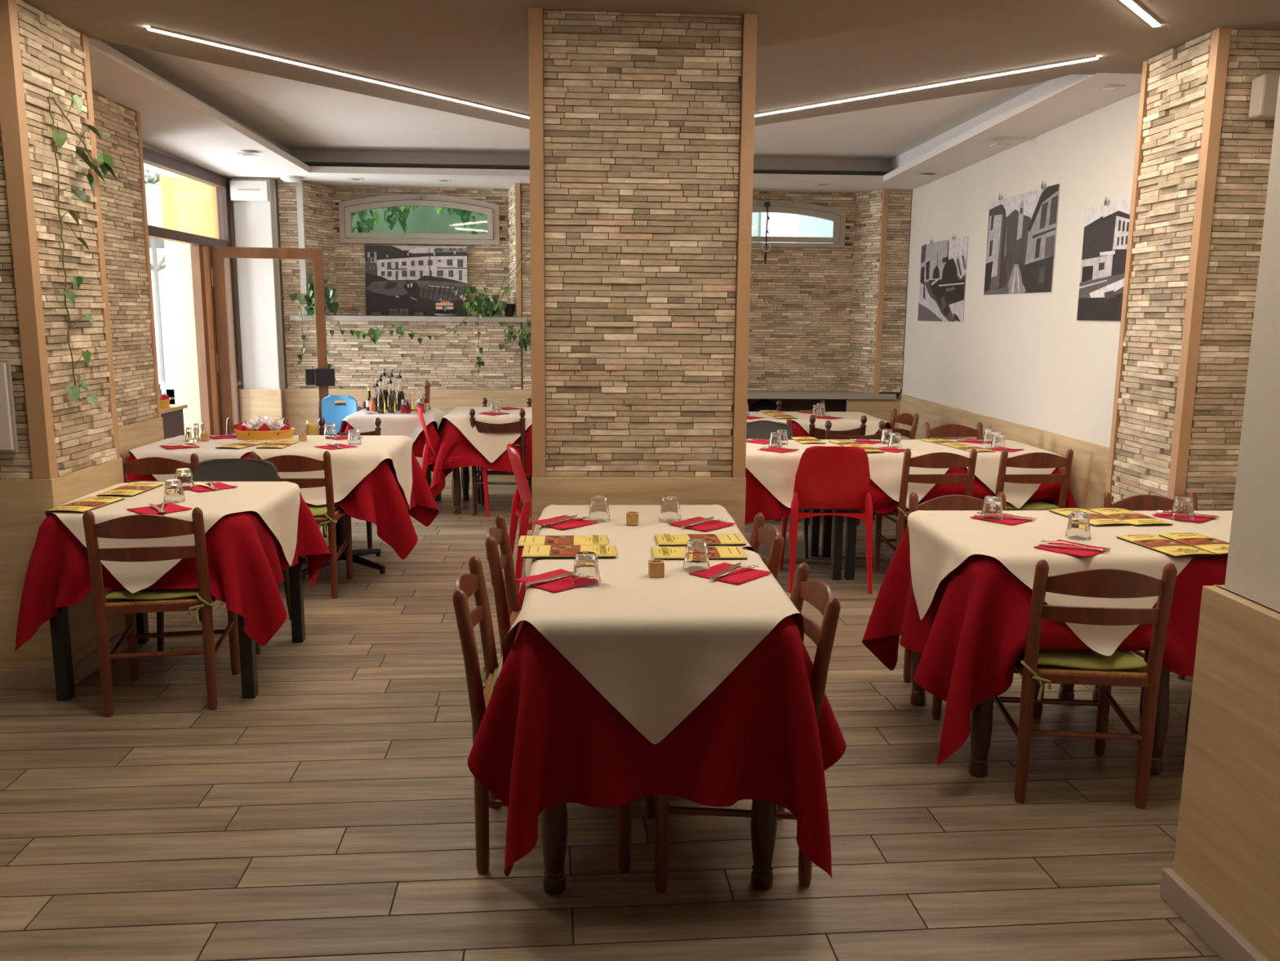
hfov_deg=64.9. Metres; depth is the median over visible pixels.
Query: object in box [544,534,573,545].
print
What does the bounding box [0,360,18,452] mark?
notice board
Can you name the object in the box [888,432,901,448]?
tumbler
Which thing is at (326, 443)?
knife
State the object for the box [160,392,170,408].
basket
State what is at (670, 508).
tumbler
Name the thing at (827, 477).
plastic chair
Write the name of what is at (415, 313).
glass ashtray
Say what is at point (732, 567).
knife
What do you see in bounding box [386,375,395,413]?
oil bottle
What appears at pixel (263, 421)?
roll
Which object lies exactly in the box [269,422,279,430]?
roll
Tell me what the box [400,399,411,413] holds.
jar
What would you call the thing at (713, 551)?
print
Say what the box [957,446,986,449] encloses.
print
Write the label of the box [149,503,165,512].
knife
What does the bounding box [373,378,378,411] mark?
oil bottle
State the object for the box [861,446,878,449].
print
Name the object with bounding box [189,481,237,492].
napkin
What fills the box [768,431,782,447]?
tumbler
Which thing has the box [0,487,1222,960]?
floor
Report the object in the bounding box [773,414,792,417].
print
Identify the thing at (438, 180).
recessed light
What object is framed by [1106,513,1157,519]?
print
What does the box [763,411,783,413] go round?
print
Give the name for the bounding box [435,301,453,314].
cake slice
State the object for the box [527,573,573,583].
fork
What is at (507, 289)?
bare twigs
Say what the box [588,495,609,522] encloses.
tumbler
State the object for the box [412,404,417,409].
lemon
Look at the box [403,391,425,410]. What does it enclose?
glass bowl
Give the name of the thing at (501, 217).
wall
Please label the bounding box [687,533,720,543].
print
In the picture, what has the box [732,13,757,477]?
trim
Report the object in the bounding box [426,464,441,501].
dining table
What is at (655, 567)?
cube
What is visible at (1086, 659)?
seat cushion
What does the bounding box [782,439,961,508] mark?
overcloth
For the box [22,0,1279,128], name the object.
ceiling
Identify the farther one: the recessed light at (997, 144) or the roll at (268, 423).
the recessed light at (997, 144)
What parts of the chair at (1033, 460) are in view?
post, post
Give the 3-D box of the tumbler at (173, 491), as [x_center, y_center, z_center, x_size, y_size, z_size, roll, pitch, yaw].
[-1.913,0.042,4.131,0.081,0.088,0.081,8,12,38]
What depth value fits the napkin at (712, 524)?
3.66 m
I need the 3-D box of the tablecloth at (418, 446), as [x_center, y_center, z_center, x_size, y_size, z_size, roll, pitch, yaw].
[-1.926,-0.313,7.927,0.951,0.454,0.900,0,9,-3]
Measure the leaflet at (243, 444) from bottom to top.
0.011 m
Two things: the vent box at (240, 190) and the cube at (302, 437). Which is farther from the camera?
the vent box at (240, 190)
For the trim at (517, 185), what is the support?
attached to the wall at (348, 372)
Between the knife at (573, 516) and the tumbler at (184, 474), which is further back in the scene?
the tumbler at (184, 474)
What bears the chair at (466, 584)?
on the floor
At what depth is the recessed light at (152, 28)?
4.82 m
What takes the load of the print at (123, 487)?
on the leaflet at (130, 489)
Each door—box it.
[142,146,240,435]
[211,246,335,434]
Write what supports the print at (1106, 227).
attached to the wall at (1027, 359)
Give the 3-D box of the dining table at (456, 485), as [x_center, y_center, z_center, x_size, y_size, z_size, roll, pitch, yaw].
[-1.137,-0.160,8.013,0.652,0.748,0.652,0,9,-3]
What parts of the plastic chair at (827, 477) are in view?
leg, leg, leg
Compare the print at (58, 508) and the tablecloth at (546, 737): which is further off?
the print at (58, 508)
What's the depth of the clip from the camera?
5.46 m
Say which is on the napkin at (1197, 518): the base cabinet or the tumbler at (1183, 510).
the tumbler at (1183, 510)
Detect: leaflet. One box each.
[44,496,124,512]
[95,482,164,496]
[215,440,267,448]
[256,440,298,448]
[517,534,608,547]
[521,544,616,558]
[651,546,747,559]
[654,533,746,546]
[759,409,786,414]
[768,413,797,418]
[791,436,826,444]
[828,440,871,446]
[842,444,884,453]
[920,438,964,445]
[946,444,995,452]
[1048,507,1132,526]
[1088,507,1173,526]
[1115,533,1216,557]
[1158,532,1229,555]
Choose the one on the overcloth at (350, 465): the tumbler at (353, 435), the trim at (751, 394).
the tumbler at (353, 435)
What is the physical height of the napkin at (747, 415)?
0.005 m
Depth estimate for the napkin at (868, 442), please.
6.28 m
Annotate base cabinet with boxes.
[160,404,187,439]
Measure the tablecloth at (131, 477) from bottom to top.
0.565 m
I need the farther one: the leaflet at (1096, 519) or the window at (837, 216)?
the window at (837, 216)
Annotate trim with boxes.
[0,0,57,479]
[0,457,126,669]
[80,32,119,458]
[118,417,164,462]
[134,111,160,417]
[239,388,283,424]
[284,388,319,435]
[288,315,527,322]
[295,180,308,315]
[328,388,532,487]
[515,182,521,316]
[528,7,546,477]
[531,476,746,536]
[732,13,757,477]
[747,391,896,399]
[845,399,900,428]
[873,188,888,394]
[898,394,1110,510]
[1106,59,1150,502]
[1166,27,1231,499]
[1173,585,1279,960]
[1217,584,1279,613]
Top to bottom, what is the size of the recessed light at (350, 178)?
0.006 m
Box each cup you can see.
[422,398,429,411]
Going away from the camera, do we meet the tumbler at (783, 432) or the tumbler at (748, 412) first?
the tumbler at (783, 432)
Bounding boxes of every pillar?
[542,9,742,476]
[1111,31,1211,503]
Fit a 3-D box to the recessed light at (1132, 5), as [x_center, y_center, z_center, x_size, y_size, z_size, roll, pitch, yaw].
[1.276,-1.665,3.103,0.034,0.010,2.390,9,12,40]
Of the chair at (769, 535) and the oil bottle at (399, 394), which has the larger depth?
the oil bottle at (399, 394)
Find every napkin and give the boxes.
[126,502,192,514]
[160,443,199,448]
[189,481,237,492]
[209,433,236,439]
[314,443,356,449]
[330,435,363,439]
[479,412,508,414]
[502,406,521,409]
[514,568,601,591]
[529,515,597,528]
[667,516,735,531]
[688,562,772,584]
[746,415,762,418]
[746,439,768,444]
[756,447,799,452]
[798,410,826,413]
[815,415,844,419]
[854,439,879,444]
[878,447,911,452]
[955,439,983,444]
[969,512,1036,524]
[986,446,1022,452]
[1033,539,1110,556]
[1151,509,1214,522]
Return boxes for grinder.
[417,398,423,406]
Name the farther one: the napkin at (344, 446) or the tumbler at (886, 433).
the tumbler at (886, 433)
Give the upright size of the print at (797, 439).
0.005 m
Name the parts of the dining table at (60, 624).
leg, leg, leg, leg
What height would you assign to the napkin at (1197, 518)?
0.005 m
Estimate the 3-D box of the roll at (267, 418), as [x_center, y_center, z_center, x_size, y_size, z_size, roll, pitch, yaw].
[-2.313,-0.347,6.162,0.037,0.081,0.088,9,13,42]
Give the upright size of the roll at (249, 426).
0.074 m
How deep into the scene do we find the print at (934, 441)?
6.28 m
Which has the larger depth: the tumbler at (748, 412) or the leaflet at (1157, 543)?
the tumbler at (748, 412)
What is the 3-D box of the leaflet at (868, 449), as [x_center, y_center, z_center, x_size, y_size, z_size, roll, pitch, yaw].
[1.318,-0.188,5.949,0.152,0.011,0.295,-1,10,-8]
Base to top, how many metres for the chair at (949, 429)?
0.813 m
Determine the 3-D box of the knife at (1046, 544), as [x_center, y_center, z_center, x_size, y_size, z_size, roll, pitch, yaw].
[1.432,0.221,3.327,0.220,0.003,0.017,4,10,22]
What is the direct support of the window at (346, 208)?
in the wall at (484, 263)
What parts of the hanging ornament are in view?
cord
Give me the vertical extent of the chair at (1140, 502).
0.813 m
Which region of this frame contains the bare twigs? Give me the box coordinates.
[497,249,529,302]
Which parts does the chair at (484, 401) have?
leg, post, post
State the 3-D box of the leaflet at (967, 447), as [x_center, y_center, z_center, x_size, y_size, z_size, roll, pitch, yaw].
[1.976,-0.193,6.015,0.152,0.011,0.295,-2,10,-13]
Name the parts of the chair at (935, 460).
leg, seat frame, post, post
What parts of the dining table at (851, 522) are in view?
leg, leg, leg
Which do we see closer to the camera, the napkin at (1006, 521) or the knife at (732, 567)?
the knife at (732, 567)
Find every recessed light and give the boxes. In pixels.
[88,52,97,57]
[146,26,528,118]
[236,152,257,155]
[346,177,363,179]
[435,178,450,181]
[755,55,1098,116]
[814,183,830,185]
[917,173,935,176]
[990,142,1013,146]
[1093,84,1125,90]
[1120,0,1161,26]
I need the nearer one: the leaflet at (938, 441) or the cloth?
the leaflet at (938, 441)
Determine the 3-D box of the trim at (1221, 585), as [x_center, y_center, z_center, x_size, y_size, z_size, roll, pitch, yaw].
[1.610,1.075,0.376,0.045,0.868,4.615,0,9,-3]
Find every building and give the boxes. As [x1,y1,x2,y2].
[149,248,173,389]
[751,212,833,243]
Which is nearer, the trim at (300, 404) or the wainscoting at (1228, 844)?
the wainscoting at (1228, 844)
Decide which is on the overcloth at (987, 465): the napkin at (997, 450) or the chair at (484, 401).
the napkin at (997, 450)
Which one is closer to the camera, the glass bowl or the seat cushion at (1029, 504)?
the seat cushion at (1029, 504)
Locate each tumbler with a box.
[163,479,185,502]
[174,467,194,490]
[185,426,199,442]
[193,422,206,437]
[323,423,337,439]
[346,429,361,444]
[488,400,499,412]
[493,398,502,409]
[572,551,600,586]
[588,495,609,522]
[659,495,680,522]
[683,538,710,572]
[746,403,749,415]
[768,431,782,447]
[777,429,788,444]
[811,404,822,417]
[816,403,825,415]
[880,428,892,444]
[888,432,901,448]
[980,495,1003,520]
[982,428,995,444]
[991,431,1004,447]
[1065,511,1090,539]
[1170,495,1194,521]
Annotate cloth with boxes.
[306,419,319,435]
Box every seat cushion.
[105,588,199,599]
[306,503,339,515]
[485,666,498,708]
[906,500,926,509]
[1005,500,1057,510]
[1022,648,1146,670]
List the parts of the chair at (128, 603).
post, leg, rush seat, seat frame, post, leg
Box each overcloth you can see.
[44,480,300,593]
[128,435,252,480]
[214,435,412,506]
[338,408,446,444]
[437,406,532,462]
[493,528,804,744]
[524,504,754,588]
[745,439,805,507]
[746,411,786,423]
[748,411,891,435]
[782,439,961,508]
[880,439,1061,508]
[907,510,1229,655]
[1133,510,1232,542]
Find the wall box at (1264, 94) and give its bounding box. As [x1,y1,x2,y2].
[1248,74,1279,119]
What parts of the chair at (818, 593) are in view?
leg, leg, post, post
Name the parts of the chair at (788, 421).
post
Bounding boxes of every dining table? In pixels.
[49,555,305,700]
[302,515,385,578]
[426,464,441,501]
[452,466,532,514]
[540,799,777,894]
[798,509,875,520]
[809,509,844,579]
[821,509,907,579]
[910,650,1169,777]
[1092,683,1192,768]
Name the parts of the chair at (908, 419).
post, post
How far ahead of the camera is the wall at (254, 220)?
8.50 m
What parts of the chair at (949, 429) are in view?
post, post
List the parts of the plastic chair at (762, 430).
leg, leg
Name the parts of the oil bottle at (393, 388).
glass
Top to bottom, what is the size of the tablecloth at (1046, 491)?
0.565 m
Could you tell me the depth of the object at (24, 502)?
4.09 m
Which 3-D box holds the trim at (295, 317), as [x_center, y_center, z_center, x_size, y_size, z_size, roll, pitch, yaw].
[-1.996,-1.427,8.877,2.020,0.045,0.470,0,9,-3]
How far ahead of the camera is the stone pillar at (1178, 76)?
4.45 m
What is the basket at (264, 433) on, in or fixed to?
on the overcloth at (350, 465)
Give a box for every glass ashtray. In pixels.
[371,311,382,315]
[388,308,399,311]
[388,311,399,315]
[399,308,408,312]
[399,312,408,315]
[413,312,424,315]
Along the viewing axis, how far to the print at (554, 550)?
3.20 m
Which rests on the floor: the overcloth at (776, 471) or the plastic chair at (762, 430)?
the plastic chair at (762, 430)
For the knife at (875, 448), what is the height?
0.003 m
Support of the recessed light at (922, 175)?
in the ceiling at (175, 122)
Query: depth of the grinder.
7.90 m
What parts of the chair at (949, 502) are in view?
post, leg, post, leg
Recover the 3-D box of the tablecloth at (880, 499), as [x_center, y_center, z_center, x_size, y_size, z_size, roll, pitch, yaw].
[1.495,-0.018,6.171,1.369,0.394,0.876,0,9,-3]
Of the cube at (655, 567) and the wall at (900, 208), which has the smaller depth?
the cube at (655, 567)
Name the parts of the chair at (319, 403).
post, post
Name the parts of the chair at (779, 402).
post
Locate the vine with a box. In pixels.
[47,92,116,407]
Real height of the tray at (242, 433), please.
0.056 m
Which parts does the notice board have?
panel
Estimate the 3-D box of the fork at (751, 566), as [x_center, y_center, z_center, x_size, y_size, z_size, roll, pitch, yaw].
[0.279,0.266,2.972,0.202,0.008,0.024,-9,13,-44]
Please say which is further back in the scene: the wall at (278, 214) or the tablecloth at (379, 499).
the wall at (278, 214)
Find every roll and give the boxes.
[242,422,257,431]
[248,418,257,426]
[253,416,269,430]
[257,418,266,424]
[266,419,273,428]
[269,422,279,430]
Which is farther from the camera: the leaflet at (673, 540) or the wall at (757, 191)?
the wall at (757, 191)
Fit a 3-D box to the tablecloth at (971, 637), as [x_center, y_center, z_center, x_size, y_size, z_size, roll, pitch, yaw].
[1.526,0.510,3.725,1.224,0.677,1.062,0,9,-3]
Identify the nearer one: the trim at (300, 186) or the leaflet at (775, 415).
the leaflet at (775, 415)
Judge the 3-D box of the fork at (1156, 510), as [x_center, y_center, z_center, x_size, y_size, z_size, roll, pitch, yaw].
[2.115,0.126,3.909,0.202,0.008,0.024,7,11,35]
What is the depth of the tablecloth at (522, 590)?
3.90 m
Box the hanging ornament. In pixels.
[761,201,771,264]
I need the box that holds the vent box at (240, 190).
[230,180,269,201]
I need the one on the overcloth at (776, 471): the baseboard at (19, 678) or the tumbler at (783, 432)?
the tumbler at (783, 432)
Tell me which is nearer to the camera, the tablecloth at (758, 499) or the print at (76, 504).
the print at (76, 504)
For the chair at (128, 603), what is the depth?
3.81 m
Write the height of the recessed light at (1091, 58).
0.010 m
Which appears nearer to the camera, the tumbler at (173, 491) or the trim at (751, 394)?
the tumbler at (173, 491)
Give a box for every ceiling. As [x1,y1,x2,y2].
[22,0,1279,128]
[88,37,1142,192]
[98,39,1046,159]
[191,74,1073,175]
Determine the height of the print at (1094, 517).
0.001 m
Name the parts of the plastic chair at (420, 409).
leg, leg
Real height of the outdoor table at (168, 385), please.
0.745 m
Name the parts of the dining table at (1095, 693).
leg, leg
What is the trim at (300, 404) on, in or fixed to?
attached to the wall at (348, 372)
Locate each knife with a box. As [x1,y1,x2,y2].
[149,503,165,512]
[162,444,197,446]
[196,482,217,489]
[325,443,342,448]
[524,571,573,586]
[542,515,577,526]
[680,516,714,527]
[710,562,741,579]
[762,448,797,449]
[849,440,878,441]
[875,448,911,449]
[973,515,1035,519]
[986,447,1024,449]
[1037,543,1110,551]
[1155,512,1219,517]
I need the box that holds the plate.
[434,313,456,315]
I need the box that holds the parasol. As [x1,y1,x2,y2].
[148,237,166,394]
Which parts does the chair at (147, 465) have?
post, post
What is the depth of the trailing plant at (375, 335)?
8.60 m
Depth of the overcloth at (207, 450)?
5.61 m
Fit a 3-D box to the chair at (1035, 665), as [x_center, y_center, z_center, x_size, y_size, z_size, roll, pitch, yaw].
[1.428,0.610,3.327,0.440,0.813,0.494,1,9,5]
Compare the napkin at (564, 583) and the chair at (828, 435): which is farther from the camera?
the chair at (828, 435)
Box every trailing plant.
[289,275,404,368]
[395,285,531,373]
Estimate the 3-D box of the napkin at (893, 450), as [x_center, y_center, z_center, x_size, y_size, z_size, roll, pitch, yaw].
[1.479,-0.181,5.939,0.176,0.005,0.176,9,13,41]
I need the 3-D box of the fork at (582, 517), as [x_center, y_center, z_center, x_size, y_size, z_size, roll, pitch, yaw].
[-0.268,0.144,3.673,0.202,0.008,0.024,-8,13,-42]
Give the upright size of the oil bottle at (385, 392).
0.333 m
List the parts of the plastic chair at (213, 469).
leg, leg, leg, leg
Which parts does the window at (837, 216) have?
sash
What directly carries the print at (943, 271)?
attached to the wall at (1027, 359)
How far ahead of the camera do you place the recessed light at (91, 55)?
4.61 m
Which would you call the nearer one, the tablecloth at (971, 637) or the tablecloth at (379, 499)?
the tablecloth at (971, 637)
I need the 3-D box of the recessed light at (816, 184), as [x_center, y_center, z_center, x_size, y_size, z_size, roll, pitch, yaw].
[1.531,-2.483,8.451,0.110,0.006,0.110,0,9,-3]
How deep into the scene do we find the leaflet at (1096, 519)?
3.81 m
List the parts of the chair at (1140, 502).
post, leg, post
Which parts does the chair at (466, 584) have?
post, post, rush seat, leg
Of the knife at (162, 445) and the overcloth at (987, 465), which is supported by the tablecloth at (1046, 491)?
the overcloth at (987, 465)
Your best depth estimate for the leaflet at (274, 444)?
5.83 m
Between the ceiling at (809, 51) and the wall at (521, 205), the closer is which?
the ceiling at (809, 51)
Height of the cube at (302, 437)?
0.044 m
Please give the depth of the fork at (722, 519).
3.67 m
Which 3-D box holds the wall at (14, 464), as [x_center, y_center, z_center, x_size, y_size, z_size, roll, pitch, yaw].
[-2.679,-0.524,4.205,0.608,2.690,0.594,0,9,-3]
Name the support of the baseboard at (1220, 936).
attached to the wall at (1253, 562)
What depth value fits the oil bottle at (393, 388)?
7.95 m
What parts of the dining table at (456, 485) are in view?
leg, leg, leg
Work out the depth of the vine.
4.15 m
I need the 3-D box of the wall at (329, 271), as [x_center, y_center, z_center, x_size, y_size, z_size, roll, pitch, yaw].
[-2.780,-2.010,8.771,0.018,1.119,0.413,4,10,19]
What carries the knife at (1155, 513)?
on the napkin at (1197, 518)
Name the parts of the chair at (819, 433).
post, crest panel, post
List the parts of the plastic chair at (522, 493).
leg, leg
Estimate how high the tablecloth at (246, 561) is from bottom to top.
0.528 m
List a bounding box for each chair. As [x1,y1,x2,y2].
[82,506,239,717]
[120,453,199,482]
[156,458,291,654]
[159,383,174,399]
[226,417,288,434]
[248,450,352,598]
[317,400,366,422]
[318,417,381,548]
[416,404,489,516]
[452,555,631,874]
[469,408,528,515]
[476,397,532,503]
[484,513,520,657]
[504,443,532,595]
[645,562,840,893]
[746,422,808,558]
[749,512,783,580]
[751,417,791,427]
[776,400,825,411]
[778,445,872,593]
[808,415,866,525]
[825,420,897,547]
[873,448,977,571]
[889,408,919,439]
[902,492,1044,719]
[924,422,982,439]
[988,559,1177,808]
[995,448,1073,510]
[1101,491,1197,715]
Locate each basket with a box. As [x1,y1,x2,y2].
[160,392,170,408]
[233,421,295,439]
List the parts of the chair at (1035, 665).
post, seat frame, rush seat, leg, post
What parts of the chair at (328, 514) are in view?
post, rush seat, post, seat frame, leg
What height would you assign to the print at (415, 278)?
0.614 m
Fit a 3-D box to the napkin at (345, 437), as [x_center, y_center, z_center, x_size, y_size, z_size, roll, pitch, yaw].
[-1.843,-0.268,6.251,0.176,0.005,0.176,-8,13,-42]
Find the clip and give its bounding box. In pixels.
[1104,195,1107,204]
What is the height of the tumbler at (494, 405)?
0.088 m
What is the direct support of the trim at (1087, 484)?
attached to the wall at (1027, 359)
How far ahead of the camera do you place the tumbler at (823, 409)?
7.81 m
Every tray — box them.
[160,398,170,408]
[233,426,295,439]
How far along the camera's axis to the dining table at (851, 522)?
5.92 m
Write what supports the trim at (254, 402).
attached to the wall at (254, 220)
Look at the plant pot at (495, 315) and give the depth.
8.81 m
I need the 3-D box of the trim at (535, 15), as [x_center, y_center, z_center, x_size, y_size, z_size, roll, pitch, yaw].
[-0.410,-0.914,4.027,0.054,1.822,0.050,0,9,-3]
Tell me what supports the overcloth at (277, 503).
on the tablecloth at (246, 561)
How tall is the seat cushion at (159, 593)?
0.037 m
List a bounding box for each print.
[55,506,77,509]
[60,501,109,506]
[111,485,154,490]
[227,442,255,445]
[261,442,292,445]
[364,244,467,315]
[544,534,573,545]
[549,544,580,555]
[658,546,740,554]
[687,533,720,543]
[707,546,720,557]
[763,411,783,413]
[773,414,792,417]
[795,438,821,440]
[835,441,862,444]
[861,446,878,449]
[917,235,968,321]
[931,440,957,443]
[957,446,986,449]
[983,183,1059,294]
[1066,508,1119,522]
[1066,513,1116,519]
[1076,198,1131,320]
[1103,508,1159,522]
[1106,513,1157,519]
[1133,534,1190,552]
[1133,539,1190,547]
[1174,533,1228,551]
[1176,537,1229,545]
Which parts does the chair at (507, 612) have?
post, post, rush seat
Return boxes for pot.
[492,302,503,316]
[504,303,515,316]
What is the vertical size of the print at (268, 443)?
0.005 m
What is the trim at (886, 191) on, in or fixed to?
attached to the wall at (865, 319)
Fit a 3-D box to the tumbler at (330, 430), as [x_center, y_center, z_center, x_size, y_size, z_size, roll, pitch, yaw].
[-1.911,-0.304,6.211,0.081,0.088,0.081,-8,13,-42]
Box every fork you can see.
[158,502,168,511]
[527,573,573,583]
[543,516,588,524]
[682,518,727,525]
[710,564,759,577]
[975,511,1031,519]
[1040,540,1104,551]
[1155,510,1214,517]
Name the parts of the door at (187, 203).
pane, frame, frame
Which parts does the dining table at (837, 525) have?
leg, leg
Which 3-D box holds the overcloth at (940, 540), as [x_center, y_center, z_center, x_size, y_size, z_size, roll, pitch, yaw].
[1.443,0.344,3.649,1.004,0.328,1.002,9,13,42]
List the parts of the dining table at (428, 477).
leg, leg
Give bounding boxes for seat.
[319,394,357,432]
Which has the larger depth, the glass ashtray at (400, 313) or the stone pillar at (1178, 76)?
the glass ashtray at (400, 313)
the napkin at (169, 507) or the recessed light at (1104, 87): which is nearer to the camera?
the napkin at (169, 507)
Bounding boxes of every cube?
[200,433,209,440]
[298,433,306,441]
[626,511,638,524]
[648,559,664,577]
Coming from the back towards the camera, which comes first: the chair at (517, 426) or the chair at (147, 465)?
the chair at (517, 426)
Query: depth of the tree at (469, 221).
12.11 m
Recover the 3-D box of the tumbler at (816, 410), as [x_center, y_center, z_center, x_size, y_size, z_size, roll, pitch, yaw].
[1.353,-0.533,7.701,0.081,0.088,0.081,9,13,41]
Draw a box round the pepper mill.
[422,380,431,409]
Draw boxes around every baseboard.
[0,629,128,688]
[1159,868,1268,960]
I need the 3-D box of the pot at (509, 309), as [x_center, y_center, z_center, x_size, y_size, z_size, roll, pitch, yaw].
[-1.147,-1.492,8.826,0.100,0.112,0.100,0,9,-3]
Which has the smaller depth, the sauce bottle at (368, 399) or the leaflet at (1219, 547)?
the leaflet at (1219, 547)
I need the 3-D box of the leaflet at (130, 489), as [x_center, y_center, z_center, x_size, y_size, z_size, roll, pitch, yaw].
[-2.211,0.038,4.373,0.152,0.011,0.295,0,9,-1]
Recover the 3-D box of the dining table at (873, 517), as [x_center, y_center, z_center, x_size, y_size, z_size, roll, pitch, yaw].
[1.460,-0.111,7.859,0.642,0.748,0.632,0,9,-3]
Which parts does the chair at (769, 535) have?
post, post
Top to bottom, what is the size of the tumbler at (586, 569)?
0.088 m
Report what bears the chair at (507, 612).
on the floor
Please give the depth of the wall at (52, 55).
4.13 m
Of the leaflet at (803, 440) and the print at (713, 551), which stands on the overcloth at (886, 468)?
the leaflet at (803, 440)
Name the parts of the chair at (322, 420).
post, crest panel, leg, post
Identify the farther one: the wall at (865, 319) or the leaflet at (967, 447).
the wall at (865, 319)
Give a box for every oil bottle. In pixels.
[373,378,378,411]
[377,373,385,413]
[381,368,388,410]
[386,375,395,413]
[388,368,395,410]
[395,370,404,411]
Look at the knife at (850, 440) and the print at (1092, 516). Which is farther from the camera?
the knife at (850, 440)
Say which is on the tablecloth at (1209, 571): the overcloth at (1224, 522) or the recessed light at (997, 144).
the overcloth at (1224, 522)
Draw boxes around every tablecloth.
[14,491,331,652]
[125,451,251,480]
[239,450,439,559]
[342,421,448,464]
[430,417,532,497]
[467,546,846,878]
[518,574,525,609]
[744,466,898,524]
[786,451,995,509]
[791,420,887,439]
[862,524,1227,764]
[944,466,1075,507]
[1119,556,1226,657]
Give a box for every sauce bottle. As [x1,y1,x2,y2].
[365,386,371,410]
[369,397,375,411]
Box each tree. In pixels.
[351,205,418,233]
[435,206,493,239]
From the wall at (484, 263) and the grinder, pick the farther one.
the wall at (484, 263)
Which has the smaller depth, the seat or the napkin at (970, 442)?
the napkin at (970, 442)
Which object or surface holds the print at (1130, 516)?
on the leaflet at (1137, 519)
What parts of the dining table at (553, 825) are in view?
leg, leg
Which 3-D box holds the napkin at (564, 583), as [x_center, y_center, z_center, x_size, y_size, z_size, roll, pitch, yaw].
[-0.235,0.286,2.883,0.176,0.005,0.176,10,13,44]
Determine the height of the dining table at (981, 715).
0.758 m
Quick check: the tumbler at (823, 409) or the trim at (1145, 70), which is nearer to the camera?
the trim at (1145, 70)
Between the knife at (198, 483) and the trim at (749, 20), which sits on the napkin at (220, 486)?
the knife at (198, 483)
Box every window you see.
[338,193,499,244]
[751,200,845,248]
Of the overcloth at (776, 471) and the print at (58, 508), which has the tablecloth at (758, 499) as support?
the overcloth at (776, 471)
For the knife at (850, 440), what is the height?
0.003 m
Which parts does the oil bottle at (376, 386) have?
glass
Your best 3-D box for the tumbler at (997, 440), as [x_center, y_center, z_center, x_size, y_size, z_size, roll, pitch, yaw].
[2.184,-0.251,6.138,0.081,0.088,0.081,9,13,41]
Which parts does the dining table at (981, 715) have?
leg, leg, leg, leg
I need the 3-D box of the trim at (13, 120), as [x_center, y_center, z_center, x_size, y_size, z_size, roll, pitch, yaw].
[-2.373,-0.908,3.883,0.068,1.822,0.058,0,9,-3]
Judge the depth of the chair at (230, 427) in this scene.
6.88 m
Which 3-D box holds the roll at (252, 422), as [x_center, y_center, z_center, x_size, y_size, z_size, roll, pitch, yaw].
[-2.374,-0.353,6.174,0.039,0.046,0.104,-5,11,-32]
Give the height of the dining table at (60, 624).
0.738 m
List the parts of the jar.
lid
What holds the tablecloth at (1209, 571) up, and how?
on the dining table at (1095, 693)
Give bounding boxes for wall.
[0,80,107,478]
[16,0,116,476]
[92,90,157,426]
[142,142,228,179]
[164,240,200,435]
[227,178,531,417]
[231,177,284,417]
[275,179,300,320]
[302,180,337,315]
[304,185,334,293]
[331,186,511,316]
[333,191,350,312]
[342,186,496,202]
[350,205,493,239]
[496,193,510,316]
[507,184,516,316]
[511,204,522,316]
[746,191,857,411]
[757,191,841,205]
[847,189,882,393]
[849,189,911,393]
[893,92,1140,447]
[1112,29,1279,510]
[1224,74,1279,612]
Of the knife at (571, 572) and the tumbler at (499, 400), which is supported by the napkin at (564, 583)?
the knife at (571, 572)
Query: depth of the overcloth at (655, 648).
2.54 m
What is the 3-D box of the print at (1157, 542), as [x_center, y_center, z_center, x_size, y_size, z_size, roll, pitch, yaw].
[1.763,0.211,3.387,0.090,0.001,0.255,-1,10,-11]
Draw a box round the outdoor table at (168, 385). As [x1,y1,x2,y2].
[160,382,173,388]
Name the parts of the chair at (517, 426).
post, leg, crest panel, post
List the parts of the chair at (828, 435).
post, crest panel, post, leg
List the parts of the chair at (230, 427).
post, post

